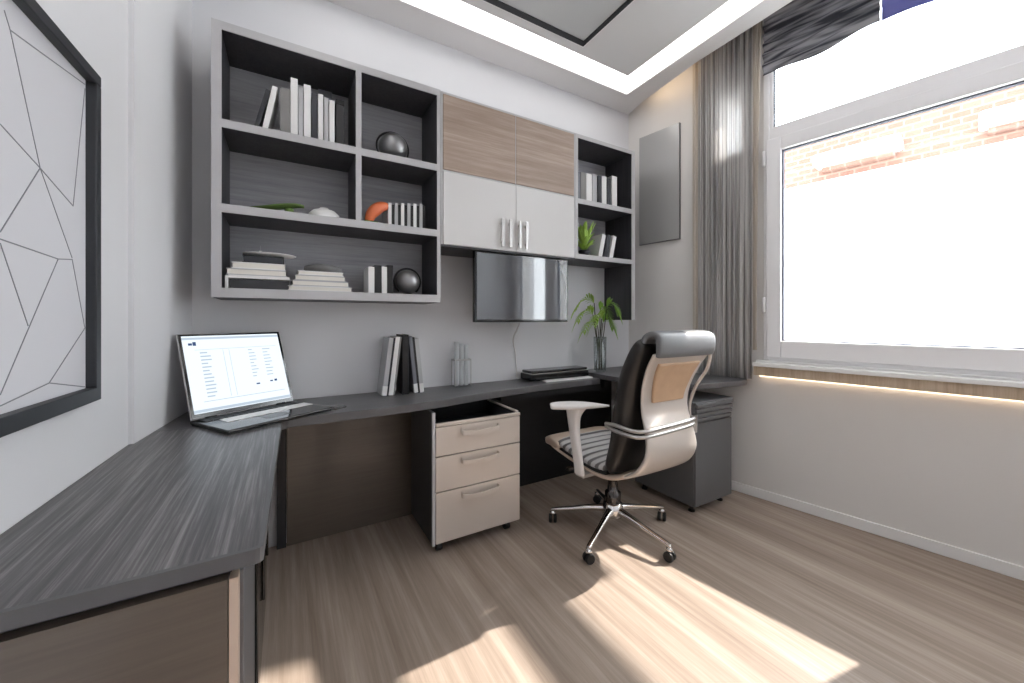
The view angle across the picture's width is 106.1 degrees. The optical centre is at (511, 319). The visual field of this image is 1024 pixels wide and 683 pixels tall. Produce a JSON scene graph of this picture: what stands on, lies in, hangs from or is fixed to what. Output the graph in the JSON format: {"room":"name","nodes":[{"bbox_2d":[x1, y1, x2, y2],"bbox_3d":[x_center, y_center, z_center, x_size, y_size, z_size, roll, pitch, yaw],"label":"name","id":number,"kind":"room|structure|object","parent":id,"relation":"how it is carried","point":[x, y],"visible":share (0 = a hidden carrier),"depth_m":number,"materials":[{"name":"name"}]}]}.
{"room":"office","nodes":[
{"label":"office","id":0,"kind":"room"},
{"bbox_2d":[0,0,127,534],"bbox_3d":[-0.705,-0.475,-0.055,0.327,3.350,3.017,0,0,-30],"label":"wall","id":1,"kind":"structure","parent":0,"point":[39,461],"depth_m":1.16,"materials":[{"name":"paint"}]},
{"bbox_2d":[0,0,100,437],"bbox_3d":[-0.907,-0.232,0.579,0.030,0.913,1.152,0,0,-28],"label":"framed picture","id":2,"kind":"object","parent":1,"relation":"attached to","point":[50,95],"visible":1,"depth_m":0.89,"materials":[{"name":"paper"}]},
{"bbox_2d":[128,0,191,443],"bbox_3d":[-1.619,-0.475,1.582,0.403,3.350,0.733,0,0,-30],"label":"wall","id":3,"kind":"structure","parent":0,"point":[159,31],"depth_m":1.52,"materials":[{"name":"paint"}]},
{"bbox_2d":[192,0,628,547],"bbox_3d":[-0.303,-0.475,2.690,2.987,3.350,0.150,0,0,-30],"label":"wall","id":4,"kind":"structure","parent":0,"point":[329,348],"depth_m":2.33,"materials":[{"name":"paint"}]},
{"bbox_2d":[211,18,440,303],"bbox_3d":[-0.931,-0.706,2.061,1.040,1.212,0.299,0,0,-30],"label":"wall shelf","id":5,"kind":"object","parent":4,"relation":"attached to","point":[252,165],"visible":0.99,"depth_m":2.03,"materials":[{"name":"grey wood"}]},
{"bbox_2d":[225,274,289,289],"bbox_3d":[-1.224,-0.173,1.868,0.250,0.062,0.200,0,0,-30],"label":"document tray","id":6,"kind":"object","parent":5,"relation":"on","point":[231,281],"visible":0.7,"depth_m":1.78,"materials":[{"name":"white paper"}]},
{"bbox_2d":[226,268,286,276],"bbox_3d":[-1.228,-0.220,1.865,0.235,0.030,0.190,0,0,-30],"label":"book","id":7,"kind":"object","parent":6,"relation":"on","point":[234,271],"visible":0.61,"depth_m":1.78,"materials":[{"name":"paper"}]},
{"bbox_2d":[232,261,285,270],"bbox_3d":[-1.221,-0.251,1.869,0.210,0.030,0.180,0,0,-30],"label":"book","id":8,"kind":"object","parent":7,"relation":"on","point":[246,265],"visible":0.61,"depth_m":1.79,"materials":[{"name":"paper"}]},
{"bbox_2d":[242,254,283,263],"bbox_3d":[-1.206,-0.283,1.875,0.163,0.034,0.165,0,0,-30],"label":"book","id":9,"kind":"object","parent":8,"relation":"on","point":[247,258],"visible":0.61,"depth_m":1.81,"materials":[{"name":"paper"}]},
{"bbox_2d":[243,252,295,259],"bbox_3d":[-1.187,-0.309,1.889,0.225,0.017,0.196,0,0,-30],"label":"serving plate","id":10,"kind":"object","parent":9,"relation":"on","point":[286,256],"visible":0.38,"depth_m":1.83,"materials":[{"name":"ceramic"}]},
{"bbox_2d":[254,89,270,126],"bbox_3d":[-1.207,-0.984,1.866,0.066,0.198,0.170,0,0,-30],"label":"book","id":11,"kind":"object","parent":5,"relation":"on","point":[259,121],"visible":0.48,"depth_m":1.80,"materials":[{"name":"paper"}]},
{"bbox_2d":[262,85,277,128],"bbox_3d":[-1.175,-0.992,1.873,0.063,0.215,0.170,0,0,-30],"label":"book","id":12,"kind":"object","parent":5,"relation":"on","point":[272,107],"visible":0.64,"depth_m":1.81,"materials":[{"name":"paper"}]},
{"bbox_2d":[249,203,303,211],"bbox_3d":[-1.133,-0.540,1.851,0.235,0.056,0.104,0,0,-30],"label":"dish","id":13,"kind":"object","parent":5,"relation":"on","point":[289,207],"visible":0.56,"depth_m":1.84,"materials":[{"name":"green ceramic"}]},
{"bbox_2d":[280,87,289,132],"bbox_3d":[-1.127,-0.996,1.913,0.040,0.223,0.170,0,0,-30],"label":"book","id":14,"kind":"object","parent":5,"relation":"on","point":[284,93],"visible":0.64,"depth_m":1.84,"materials":[{"name":"paper"}]},
{"bbox_2d":[290,77,297,134],"bbox_3d":[-1.094,-1.026,1.932,0.030,0.283,0.170,0,0,-30],"label":"book","id":15,"kind":"object","parent":5,"relation":"on","point":[294,82],"visible":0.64,"depth_m":1.86,"materials":[{"name":"white paper"}]},
{"bbox_2d":[298,87,302,135],"bbox_3d":[-1.070,-1.008,1.946,0.020,0.248,0.170,0,0,-30],"label":"book","id":16,"kind":"object","parent":5,"relation":"on","point":[300,89],"visible":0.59,"depth_m":1.87,"materials":[{"name":"paper"}]},
{"bbox_2d":[303,84,310,136],"bbox_3d":[-1.046,-1.018,1.960,0.030,0.268,0.170,0,0,-30],"label":"book","id":17,"kind":"object","parent":5,"relation":"on","point":[307,88],"visible":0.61,"depth_m":1.89,"materials":[{"name":"paper"}]},
{"bbox_2d":[311,93,317,138],"bbox_3d":[-1.018,-1.001,1.976,0.026,0.233,0.170,0,0,-30],"label":"book","id":18,"kind":"object","parent":5,"relation":"on","point":[314,97],"visible":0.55,"depth_m":1.91,"materials":[{"name":"paper"}]},
{"bbox_2d":[288,285,351,291],"bbox_3d":[-0.996,-0.154,1.995,0.287,0.024,0.190,0,0,-30],"label":"book","id":19,"kind":"object","parent":5,"relation":"on","point":[291,287],"visible":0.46,"depth_m":1.91,"materials":[{"name":"paper"}]},
{"bbox_2d":[291,280,348,287],"bbox_3d":[-0.998,-0.180,1.997,0.255,0.027,0.185,0,0,-31],"label":"book","id":20,"kind":"object","parent":19,"relation":"on","point":[293,282],"visible":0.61,"depth_m":1.92,"materials":[{"name":"paper"}]},
{"bbox_2d":[295,274,344,281],"bbox_3d":[-0.998,-0.208,2.000,0.227,0.027,0.180,0,0,-29],"label":"book","id":21,"kind":"object","parent":20,"relation":"on","point":[297,276],"visible":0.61,"depth_m":1.92,"materials":[{"name":"paper"}]},
{"bbox_2d":[296,270,343,276],"bbox_3d":[-0.996,-0.232,1.995,0.205,0.020,0.170,0,0,-31],"label":"book","id":22,"kind":"object","parent":21,"relation":"on","point":[300,272],"visible":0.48,"depth_m":1.92,"materials":[{"name":"paper"}]},
{"bbox_2d":[304,264,340,272],"bbox_3d":[-0.983,-0.265,2.002,0.177,0.045,0.176,0,0,-30],"label":"book","id":23,"kind":"object","parent":22,"relation":"on","point":[314,267],"visible":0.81,"depth_m":1.94,"materials":[{"name":"paper"}]},
{"bbox_2d":[318,94,322,139],"bbox_3d":[-0.995,-1.004,1.990,0.022,0.240,0.170,0,0,-30],"label":"book","id":24,"kind":"object","parent":5,"relation":"on","point":[320,96],"visible":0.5,"depth_m":1.92,"materials":[{"name":"paper"}]},
{"bbox_2d":[308,207,338,217],"bbox_3d":[-0.964,-0.542,1.974,0.150,0.060,0.150,0,0,-30],"label":"bowl","id":25,"kind":"object","parent":5,"relation":"on","point":[322,211],"visible":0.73,"depth_m":1.92,"materials":[{"name":"ceramic"}]},
{"bbox_2d":[318,88,331,103],"bbox_3d":[-1.028,-1.072,2.116,0.068,0.375,0.016,0,0,-30],"label":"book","id":26,"kind":"object","parent":5,"relation":"on","point":[327,94],"visible":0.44,"depth_m":2.12,"materials":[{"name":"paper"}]},
{"bbox_2d":[323,97,327,140],"bbox_3d":[-0.974,-1.000,2.002,0.020,0.230,0.170,0,0,-30],"label":"book","id":27,"kind":"object","parent":5,"relation":"on","point":[325,101],"visible":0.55,"depth_m":1.93,"materials":[{"name":"paper"}]},
{"bbox_2d":[328,100,334,141],"bbox_3d":[-0.951,-0.996,2.016,0.024,0.223,0.170,0,0,-30],"label":"book","id":28,"kind":"object","parent":5,"relation":"on","point":[331,106],"visible":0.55,"depth_m":1.94,"materials":[{"name":"paper"}]},
{"bbox_2d":[335,99,343,143],"bbox_3d":[-0.929,-1.010,2.058,0.040,0.250,0.173,0,0,-30],"label":"book","id":29,"kind":"object","parent":5,"relation":"on","point":[339,104],"visible":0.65,"depth_m":1.99,"materials":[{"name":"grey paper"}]},
{"bbox_2d":[364,267,373,292],"bbox_3d":[-0.784,-0.212,2.108,0.030,0.140,0.150,0,0,-30],"label":"book","id":30,"kind":"object","parent":5,"relation":"on","point":[369,271],"visible":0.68,"depth_m":2.05,"materials":[{"name":"paper"}]},
{"bbox_2d":[364,202,387,221],"bbox_3d":[-0.733,-0.578,2.079,0.131,0.131,0.070,0,0,-30],"label":"ornament","id":31,"kind":"object","parent":5,"relation":"on","point":[377,208],"visible":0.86,"depth_m":2.05,"materials":[{"name":"orange ceramic"}]},
{"bbox_2d":[372,265,381,292],"bbox_3d":[-0.754,-0.217,2.125,0.036,0.150,0.150,0,0,-30],"label":"book","id":32,"kind":"object","parent":5,"relation":"on","point":[377,268],"visible":0.54,"depth_m":2.06,"materials":[{"name":"paper"}]},
{"bbox_2d":[382,267,386,292],"bbox_3d":[-0.726,-0.215,2.142,0.026,0.145,0.150,0,0,-30],"label":"book","id":33,"kind":"object","parent":5,"relation":"on","point":[384,269],"visible":0.41,"depth_m":2.08,"materials":[{"name":"paper"}]},
{"bbox_2d":[383,202,391,223],"bbox_3d":[-0.701,-0.577,2.162,0.017,0.128,0.140,0,0,-30],"label":"book","id":34,"kind":"object","parent":5,"relation":"on","point":[387,215],"visible":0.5,"depth_m":2.11,"materials":[{"name":"paper"}]},
{"bbox_2d":[385,265,392,292],"bbox_3d":[-0.700,-0.220,2.156,0.030,0.155,0.150,0,0,-30],"label":"book","id":35,"kind":"object","parent":5,"relation":"on","point":[389,267],"visible":0.41,"depth_m":2.09,"materials":[{"name":"paper"}]},
{"bbox_2d":[376,131,408,157],"bbox_3d":[-0.672,-0.976,2.179,0.156,0.184,0.156,0,0,11],"label":"ornament","id":36,"kind":"object","parent":5,"relation":"on","point":[392,143],"visible":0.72,"depth_m":2.12,"materials":[{"name":"black metal"}]},
{"bbox_2d":[392,205,394,224],"bbox_3d":[-0.688,-0.573,2.172,0.016,0.120,0.140,0,0,-30],"label":"book","id":37,"kind":"object","parent":5,"relation":"on","point":[393,206],"visible":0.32,"depth_m":2.11,"materials":[{"name":"paper"}]},
{"bbox_2d":[393,203,397,224],"bbox_3d":[-0.671,-0.579,2.179,0.017,0.132,0.140,0,0,-30],"label":"book","id":38,"kind":"object","parent":5,"relation":"on","point":[395,204],"visible":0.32,"depth_m":2.12,"materials":[{"name":"paper"}]},
{"bbox_2d":[398,205,400,224],"bbox_3d":[-0.658,-0.575,2.190,0.016,0.124,0.140,0,0,-30],"label":"book","id":39,"kind":"object","parent":5,"relation":"on","point":[399,206],"visible":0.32,"depth_m":2.13,"materials":[{"name":"paper"}]},
{"bbox_2d":[400,203,403,225],"bbox_3d":[-0.642,-0.581,2.197,0.017,0.136,0.140,0,0,-30],"label":"book","id":40,"kind":"object","parent":5,"relation":"on","point":[401,204],"visible":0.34,"depth_m":2.14,"materials":[{"name":"paper"}]},
{"bbox_2d":[404,205,406,225],"bbox_3d":[-0.628,-0.577,2.207,0.016,0.128,0.140,0,0,-30],"label":"book","id":41,"kind":"object","parent":5,"relation":"on","point":[405,206],"visible":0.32,"depth_m":2.15,"materials":[{"name":"paper"}]},
{"bbox_2d":[393,268,420,293],"bbox_3d":[-0.598,-0.222,2.211,0.132,0.158,0.132,0,0,13],"label":"ornament","id":42,"kind":"object","parent":5,"relation":"on","point":[408,280],"visible":0.98,"depth_m":2.17,"materials":[{"name":"black metal"}]},
{"bbox_2d":[406,203,409,225],"bbox_3d":[-0.612,-0.583,2.214,0.017,0.140,0.140,0,0,-30],"label":"book","id":43,"kind":"object","parent":5,"relation":"on","point":[407,204],"visible":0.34,"depth_m":2.15,"materials":[{"name":"paper"}]},
{"bbox_2d":[410,205,412,226],"bbox_3d":[-0.598,-0.579,2.224,0.016,0.132,0.140,0,0,-30],"label":"book","id":44,"kind":"object","parent":5,"relation":"on","point":[411,206],"visible":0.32,"depth_m":2.16,"materials":[{"name":"paper"}]},
{"bbox_2d":[412,203,416,226],"bbox_3d":[-0.582,-0.585,2.232,0.017,0.144,0.140,0,0,-30],"label":"book","id":45,"kind":"object","parent":5,"relation":"on","point":[413,204],"visible":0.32,"depth_m":2.17,"materials":[{"name":"paper"}]},
{"bbox_2d":[417,205,418,226],"bbox_3d":[-0.568,-0.581,2.242,0.016,0.136,0.140,0,0,-30],"label":"book","id":46,"kind":"object","parent":5,"relation":"on","point":[417,205],"visible":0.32,"depth_m":2.18,"materials":[{"name":"paper"}]},
{"bbox_2d":[418,204,422,227],"bbox_3d":[-0.552,-0.587,2.249,0.017,0.148,0.140,0,0,-30],"label":"book","id":47,"kind":"object","parent":5,"relation":"on","point":[419,205],"visible":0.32,"depth_m":2.19,"materials":[{"name":"paper"}]},
{"bbox_2d":[423,206,424,227],"bbox_3d":[-0.539,-0.583,2.259,0.016,0.140,0.140,0,0,-30],"label":"book","id":48,"kind":"object","parent":5,"relation":"on","point":[423,206],"visible":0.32,"depth_m":2.20,"materials":[{"name":"paper"}]},
{"bbox_2d":[441,91,574,260],"bbox_3d":[-0.051,-0.865,2.559,0.977,0.886,0.329,0,0,-30],"label":"upper cabinet","id":49,"kind":"object","parent":4,"relation":"attached to","point":[508,179],"visible":0.99,"depth_m":2.40,"materials":[{"name":"white laminate"}]},
{"bbox_2d":[473,251,567,321],"bbox_3d":[0.011,-0.203,2.620,0.710,0.434,0.288,0,0,-30],"label":"television","id":50,"kind":"object","parent":4,"relation":"attached to","point":[506,287],"visible":1,"depth_m":2.47,"materials":[{"name":"black plastic"}]},
{"bbox_2d":[513,322,520,377],"bbox_3d":[0.035,0.201,2.672,0.043,0.438,0.246,0,0,-8],"label":"power cable","id":51,"kind":"object","parent":50,"relation":"hanging from","point":[520,322],"visible":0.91,"depth_m":2.77,"materials":[{"name":"white paint"}]},
{"bbox_2d":[568,133,634,319],"bbox_3d":[0.623,-0.654,2.971,0.596,1.308,0.299,0,0,-30],"label":"wall shelf","id":52,"kind":"object","parent":4,"relation":"attached to","point":[594,156],"visible":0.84,"depth_m":3.02,"materials":[{"name":"grey wood"}]},
{"bbox_2d":[578,172,579,197],"bbox_3d":[0.431,-0.959,2.825,0.048,0.205,0.160,0,0,-30],"label":"book","id":53,"kind":"object","parent":52,"relation":"on","point":[578,172],"visible":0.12,"depth_m":2.76,"materials":[{"name":"paper"}]},
{"bbox_2d":[580,172,585,199],"bbox_3d":[0.475,-0.962,2.850,0.045,0.210,0.160,0,0,-30],"label":"book","id":54,"kind":"object","parent":52,"relation":"on","point":[582,174],"visible":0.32,"depth_m":2.78,"materials":[{"name":"paper"}]},
{"bbox_2d":[578,221,595,254],"bbox_3d":[0.525,-0.591,2.799,0.169,0.251,0.157,0,0,3],"label":"potted plant","id":55,"kind":"object","parent":52,"relation":"on","point":[584,236],"visible":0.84,"depth_m":2.78,"materials":[{"name":"green plant"}]},
{"bbox_2d":[586,173,591,200],"bbox_3d":[0.523,-0.962,2.878,0.053,0.210,0.160,0,0,-30],"label":"book","id":56,"kind":"object","parent":52,"relation":"on","point":[588,176],"visible":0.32,"depth_m":2.81,"materials":[{"name":"paper"}]},
{"bbox_2d":[592,173,596,201],"bbox_3d":[0.569,-0.967,2.905,0.045,0.220,0.160,0,0,-30],"label":"book","id":57,"kind":"object","parent":52,"relation":"on","point":[594,176],"visible":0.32,"depth_m":2.83,"materials":[{"name":"paper"}]},
{"bbox_2d":[587,234,605,255],"bbox_3d":[0.638,-0.555,2.934,0.074,0.179,0.140,0,0,-30],"label":"book","id":58,"kind":"object","parent":52,"relation":"on","point":[596,249],"visible":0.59,"depth_m":2.89,"materials":[{"name":"paper"}]},
{"bbox_2d":[597,175,601,202],"bbox_3d":[0.614,-0.964,2.931,0.034,0.215,0.160,0,0,-30],"label":"book","id":59,"kind":"object","parent":52,"relation":"on","point":[599,178],"visible":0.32,"depth_m":2.86,"materials":[{"name":"paper"}]},
{"bbox_2d":[602,176,606,203],"bbox_3d":[0.651,-0.967,2.953,0.045,0.220,0.160,0,0,-30],"label":"book","id":60,"kind":"object","parent":52,"relation":"on","point":[604,179],"visible":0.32,"depth_m":2.88,"materials":[{"name":"paper"}]},
{"bbox_2d":[602,235,610,256],"bbox_3d":[0.685,-0.555,2.962,0.074,0.179,0.140,0,0,-30],"label":"book","id":61,"kind":"object","parent":52,"relation":"on","point":[608,237],"visible":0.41,"depth_m":2.90,"materials":[{"name":"paper"}]},
{"bbox_2d":[607,178,610,204],"bbox_3d":[0.693,-0.964,2.978,0.034,0.215,0.160,0,0,-30],"label":"book","id":62,"kind":"object","parent":52,"relation":"on","point":[608,179],"visible":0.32,"depth_m":2.91,"materials":[{"name":"paper"}]},
{"bbox_2d":[608,236,615,257],"bbox_3d":[0.733,-0.555,2.989,0.074,0.179,0.140,0,0,-30],"label":"book","id":63,"kind":"object","parent":52,"relation":"on","point":[613,238],"visible":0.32,"depth_m":2.93,"materials":[{"name":"paper"}]},
{"bbox_2d":[608,176,616,205],"bbox_3d":[0.741,-0.977,3.006,0.053,0.240,0.160,0,0,-30],"label":"book","id":64,"kind":"object","parent":52,"relation":"on","point":[613,178],"visible":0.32,"depth_m":2.94,"materials":[{"name":"paper"}]},
{"bbox_2d":[326,0,792,114],"bbox_3d":[0.927,-1.980,1.238,4.350,0.360,3.600,0,0,-30],"label":"ceiling","id":65,"kind":"structure","parent":0,"point":[402,14],"depth_m":2.46,"materials":[{"name":"paint"}]},
{"bbox_2d":[481,0,634,47],"bbox_3d":[0.230,-1.793,1.708,1.246,0.014,1.181,0,0,-30],"label":"ceiling panel","id":66,"kind":"object","parent":65,"relation":"attached to","point":[578,22],"visible":1,"depth_m":2.25,"materials":[{"name":"white paint"}]},
{"bbox_2d":[406,0,759,92],"bbox_3d":[0.644,-1.821,1.240,2.323,0.018,2.888,0,0,-30],"label":"recessed light","id":67,"kind":"object","parent":65,"relation":"in","point":[461,12],"visible":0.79,"depth_m":2.48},
{"bbox_2d":[698,27,751,378],"bbox_3d":[1.495,-0.827,2.721,0.043,2.447,0.358,0,0,-40],"label":"curtain","id":68,"kind":"object","parent":65,"relation":"hanging from","point":[725,74],"visible":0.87,"depth_m":2.71,"materials":[{"name":"grey fabric"}]},
{"bbox_2d":[881,0,935,20],"bbox_3d":[2.197,-1.839,1.871,0.038,0.482,0.580,0,0,-40],"label":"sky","id":69,"kind":"structure","parent":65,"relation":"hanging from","point":[890,8],"depth_m":2.04,"materials":[{"name":"blue"}]},
{"bbox_2d":[260,473,1023,682],"bbox_3d":[1.022,1.230,1.293,4.528,0.060,3.900,0,0,-30],"label":"floor","id":70,"kind":"structure","parent":0,"point":[755,590],"depth_m":1.65,"materials":[{"name":"laminate"}]},
{"bbox_2d":[0,532,267,682],"bbox_3d":[-0.954,0.832,1.072,0.436,0.736,1.065,0,0,-30],"label":"base cabinet","id":71,"kind":"object","parent":70,"relation":"on","point":[210,629],"visible":0.44,"depth_m":0.66,"materials":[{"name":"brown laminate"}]},
{"bbox_2d":[277,412,411,549],"bbox_3d":[-0.915,0.835,2.213,0.745,0.730,0.035,0,0,-30],"label":"panel","id":72,"kind":"object","parent":70,"relation":"on","point":[342,476],"visible":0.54,"depth_m":2.18,"materials":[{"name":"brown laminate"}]},
{"bbox_2d":[411,399,519,550],"bbox_3d":[-0.265,0.836,2.221,0.518,0.728,0.421,0,0,-30],"label":"drawer pedestal","id":73,"kind":"object","parent":70,"relation":"on","point":[465,457],"visible":0.96,"depth_m":2.07,"materials":[{"name":"grey laminate"}]},
{"bbox_2d":[490,381,610,485],"bbox_3d":[0.350,0.835,2.817,1.250,0.730,0.270,0,0,-30],"label":"panel","id":74,"kind":"object","parent":70,"relation":"on","point":[539,461],"visible":0.38,"depth_m":2.87,"materials":[{"name":"black laminate"}]},
{"bbox_2d":[0,376,599,631],"bbox_3d":[-0.185,0.450,1.783,2.496,0.040,1.532,0,0,-30],"label":"desk top","id":75,"kind":"structure","parent":74,"relation":"on","point":[181,503],"depth_m":0.84,"materials":[{"name":"grey wood"}]},
{"bbox_2d":[0,423,278,609],"bbox_3d":[-0.951,0.444,1.095,0.479,0.027,1.099,0,0,-30],"label":"countertop","id":76,"kind":"structure","parent":75,"relation":"on","point":[170,498],"depth_m":0.84,"materials":[{"name":"grey wood"}]},
{"bbox_2d":[176,332,331,434],"bbox_3d":[-1.141,0.246,1.729,0.424,0.369,0.446,0,0,28],"label":"laptop","id":77,"kind":"object","parent":75,"relation":"on","point":[234,383],"visible":1,"depth_m":1.74,"materials":[{"name":"black plastic"}]},
{"bbox_2d":[323,405,346,409],"bbox_3d":[-0.875,0.425,1.898,0.108,0.009,0.075,0,0,28],"label":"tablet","id":78,"kind":"object","parent":75,"relation":"on","point":[334,407],"visible":0.7,"depth_m":1.87,"materials":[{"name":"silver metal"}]},
{"bbox_2d":[154,376,599,431],"bbox_3d":[-0.421,0.450,2.243,2.440,0.040,0.498,0,0,-30],"label":"countertop","id":79,"kind":"structure","parent":75,"relation":"on","point":[362,405],"depth_m":2.10,"materials":[{"name":"grey wood"}]},
{"bbox_2d":[377,337,393,395],"bbox_3d":[-0.740,0.265,2.242,0.064,0.330,0.152,0,0,-30],"label":"magazine","id":80,"kind":"object","parent":75,"relation":"on","point":[382,386],"visible":1,"depth_m":2.19,"materials":[{"name":"grey paper"}]},
{"bbox_2d":[386,337,395,395],"bbox_3d":[-0.725,0.266,2.252,0.050,0.329,0.150,0,0,-30],"label":"magazine","id":81,"kind":"object","parent":75,"relation":"on","point":[391,337],"visible":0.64,"depth_m":2.19,"materials":[{"name":"paper"}]},
{"bbox_2d":[389,336,399,394],"bbox_3d":[-0.709,0.262,2.261,0.065,0.335,0.152,0,0,-30],"label":"magazine","id":82,"kind":"object","parent":75,"relation":"on","point":[397,340],"visible":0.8,"depth_m":2.20,"materials":[{"name":"paper"}]},
{"bbox_2d":[393,336,401,394],"bbox_3d":[-0.693,0.263,2.271,0.051,0.334,0.150,0,0,-30],"label":"magazine","id":83,"kind":"object","parent":75,"relation":"on","point":[397,336],"visible":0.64,"depth_m":2.21,"materials":[{"name":"paper"}]},
{"bbox_2d":[396,334,408,394],"bbox_3d":[-0.652,0.258,2.289,0.034,0.345,0.150,0,0,-30],"label":"magazine","id":84,"kind":"object","parent":75,"relation":"on","point":[402,384],"visible":0.98,"depth_m":2.23,"materials":[{"name":"black paper"}]},
{"bbox_2d":[409,336,417,392],"bbox_3d":[-0.614,0.262,2.316,0.056,0.335,0.152,0,0,-30],"label":"magazine","id":85,"kind":"object","parent":75,"relation":"on","point":[413,387],"visible":0.74,"depth_m":2.25,"materials":[{"name":"paper"}]},
{"bbox_2d":[412,337,419,392],"bbox_3d":[-0.600,0.265,2.325,0.046,0.329,0.150,0,0,-30],"label":"magazine","id":86,"kind":"object","parent":75,"relation":"on","point":[413,338],"visible":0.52,"depth_m":2.26,"materials":[{"name":"paper"}]},
{"bbox_2d":[415,338,423,392],"bbox_3d":[-0.583,0.269,2.334,0.056,0.322,0.152,0,0,-30],"label":"magazine","id":87,"kind":"object","parent":75,"relation":"on","point":[421,385],"visible":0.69,"depth_m":2.27,"materials":[{"name":"paper"}]},
{"bbox_2d":[451,342,470,387],"bbox_3d":[-0.329,0.285,2.501,0.112,0.290,0.070,0,0,-30],"label":"vase","id":88,"kind":"object","parent":75,"relation":"on","point":[458,359],"visible":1,"depth_m":2.49,"materials":[{"name":"clear glass"}]},
{"bbox_2d":[521,365,587,380],"bbox_3d":[0.323,0.394,2.859,0.525,0.072,0.140,0,0,-30],"label":"media box","id":89,"kind":"object","parent":75,"relation":"on","point":[537,374],"visible":0.98,"depth_m":2.79,"materials":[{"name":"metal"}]},
{"bbox_2d":[543,376,592,381],"bbox_3d":[0.406,0.425,2.772,0.420,0.010,0.055,0,0,-30],"label":"keyboard","id":90,"kind":"object","parent":75,"relation":"on","point":[582,377],"visible":1,"depth_m":2.76,"materials":[{"name":"white paint"}]},
{"bbox_2d":[545,330,715,564],"bbox_3d":[0.607,0.624,2.131,0.852,1.152,0.846,0,0,-30],"label":"office chair","id":91,"kind":"object","parent":70,"relation":"on","point":[653,429],"visible":1,"depth_m":1.86,"materials":[{"name":"beige plastic"}]},
{"bbox_2d":[558,430,610,470],"bbox_3d":[0.550,0.744,2.228,0.456,0.094,0.403,0,0,-30],"label":"seat cushion","id":92,"kind":"object","parent":91,"relation":"on","point":[594,443],"depth_m":2.20,"materials":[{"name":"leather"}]},
{"bbox_2d":[585,548,591,553],"bbox_3d":[0.379,1.136,1.903,0.036,0.028,0.035,0,0,-30],"label":"hood","id":93,"kind":"object","parent":91,"relation":"attached to","point":[588,550],"depth_m":1.89,"materials":[{"name":"silver metal"}]},
{"bbox_2d":[605,339,655,473],"bbox_3d":[0.714,0.431,1.949,0.456,0.694,0.258,0,0,-30],"label":"cushion","id":94,"kind":"object","parent":91,"relation":"on","point":[632,445],"depth_m":1.82,"materials":[{"name":"black leather"}]},
{"bbox_2d":[666,547,672,552],"bbox_3d":[0.785,1.136,1.917,0.036,0.028,0.035,0,0,-30],"label":"hood","id":95,"kind":"object","parent":91,"relation":"attached to","point":[668,549],"depth_m":1.90,"materials":[{"name":"silver metal"}]},
{"bbox_2d":[635,390,732,511],"bbox_3d":[1.173,0.854,2.651,0.393,0.692,0.488,0,0,-30],"label":"file cabinet","id":96,"kind":"object","parent":70,"relation":"on","point":[705,478],"visible":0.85,"depth_m":2.45,"materials":[{"name":"wood"}]},
{"bbox_2d":[629,0,1023,566],"bbox_3d":[2.300,-0.475,2.009,0.200,3.350,3.780,0,0,-40],"label":"wall","id":97,"kind":"structure","parent":0,"point":[947,469],"depth_m":2.25,"materials":[{"name":"paint"}]},
{"bbox_2d":[639,122,680,245],"bbox_3d":[1.202,-1.091,3.149,0.022,0.911,0.353,0,0,-40],"label":"wall panel","id":98,"kind":"object","parent":97,"relation":"attached to","point":[659,151],"visible":1,"depth_m":3.13,"materials":[{"name":"metal"}]},
{"bbox_2d":[588,366,746,389],"bbox_3d":[1.074,0.450,2.846,0.748,0.100,0.968,0,0,-30],"label":"countertop","id":99,"kind":"structure","parent":97,"relation":"attached to","point":[612,373],"depth_m":2.68,"materials":[{"name":"black laminate"}]},
{"bbox_2d":[570,293,622,371],"bbox_3d":[0.649,0.098,2.928,0.447,0.604,0.222,0,0,-34],"label":"plant","id":100,"kind":"object","parent":99,"relation":"on","point":[603,314],"visible":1,"depth_m":2.95,"materials":[{"name":"green plant"}]},
{"bbox_2d":[693,62,697,329],"bbox_3d":[1.373,-0.850,2.885,0.039,2.300,0.024,0,0,38],"label":"sheer curtain","id":101,"kind":"object","parent":97,"relation":"hanging from","point":[695,66],"visible":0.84,"depth_m":2.88,"materials":[{"name":"grey fabric"}]},
{"bbox_2d":[753,21,761,349],"bbox_3d":[1.633,-0.900,2.564,0.024,2.200,0.053,0,0,-40],"label":"sheer curtain","id":102,"kind":"object","parent":97,"relation":"hanging from","point":[757,28],"visible":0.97,"depth_m":2.57,"materials":[{"name":"grey fabric"}]},
{"bbox_2d":[731,480,1023,580],"bbox_3d":[2.192,1.169,1.971,0.014,0.062,3.660,0,0,-40],"label":"baseboard","id":103,"kind":"structure","parent":97,"relation":"attached to","point":[973,558],"depth_m":2.10,"materials":[{"name":"white paint"}]},
{"bbox_2d":[752,44,1023,400],"bbox_3d":[2.509,-0.748,1.689,0.310,2.225,2.500,0,0,-40],"label":"window","id":104,"kind":"structure","parent":97,"relation":"in","point":[979,371],"depth_m":2.13,"materials":[{"name":"white plastic"}]},
{"bbox_2d":[762,0,879,75],"bbox_3d":[1.821,-1.832,2.303,0.050,0.499,0.556,0,0,-40],"label":"blind","id":105,"kind":"object","parent":104,"relation":"attached to","point":[801,30],"visible":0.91,"depth_m":2.32,"materials":[{"name":"grey fabric"}]},
{"bbox_2d":[759,375,1023,401],"bbox_3d":[2.456,0.371,1.645,0.021,0.012,2.460,0,0,-40],"label":"strip light","id":106,"kind":"object","parent":104,"relation":"attached to","point":[759,375],"visible":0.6,"depth_m":2.06,"materials":[{"name":"plastic"}]},
{"label":"outside","id":107,"kind":"structure","parent":0,"visible":0},
{"bbox_3d":[18.535,4.300,10.845,37.050,0.200,60.000,0,0,-30],"label":"ground","id":108,"kind":"structure","parent":107,"visible":0},
{"bbox_2d":[785,84,1023,347],"bbox_3d":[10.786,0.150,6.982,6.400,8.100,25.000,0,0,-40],"label":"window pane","id":109,"kind":"structure","parent":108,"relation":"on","point":[908,230],"depth_m":6.90,"materials":[{"name":"glass"}]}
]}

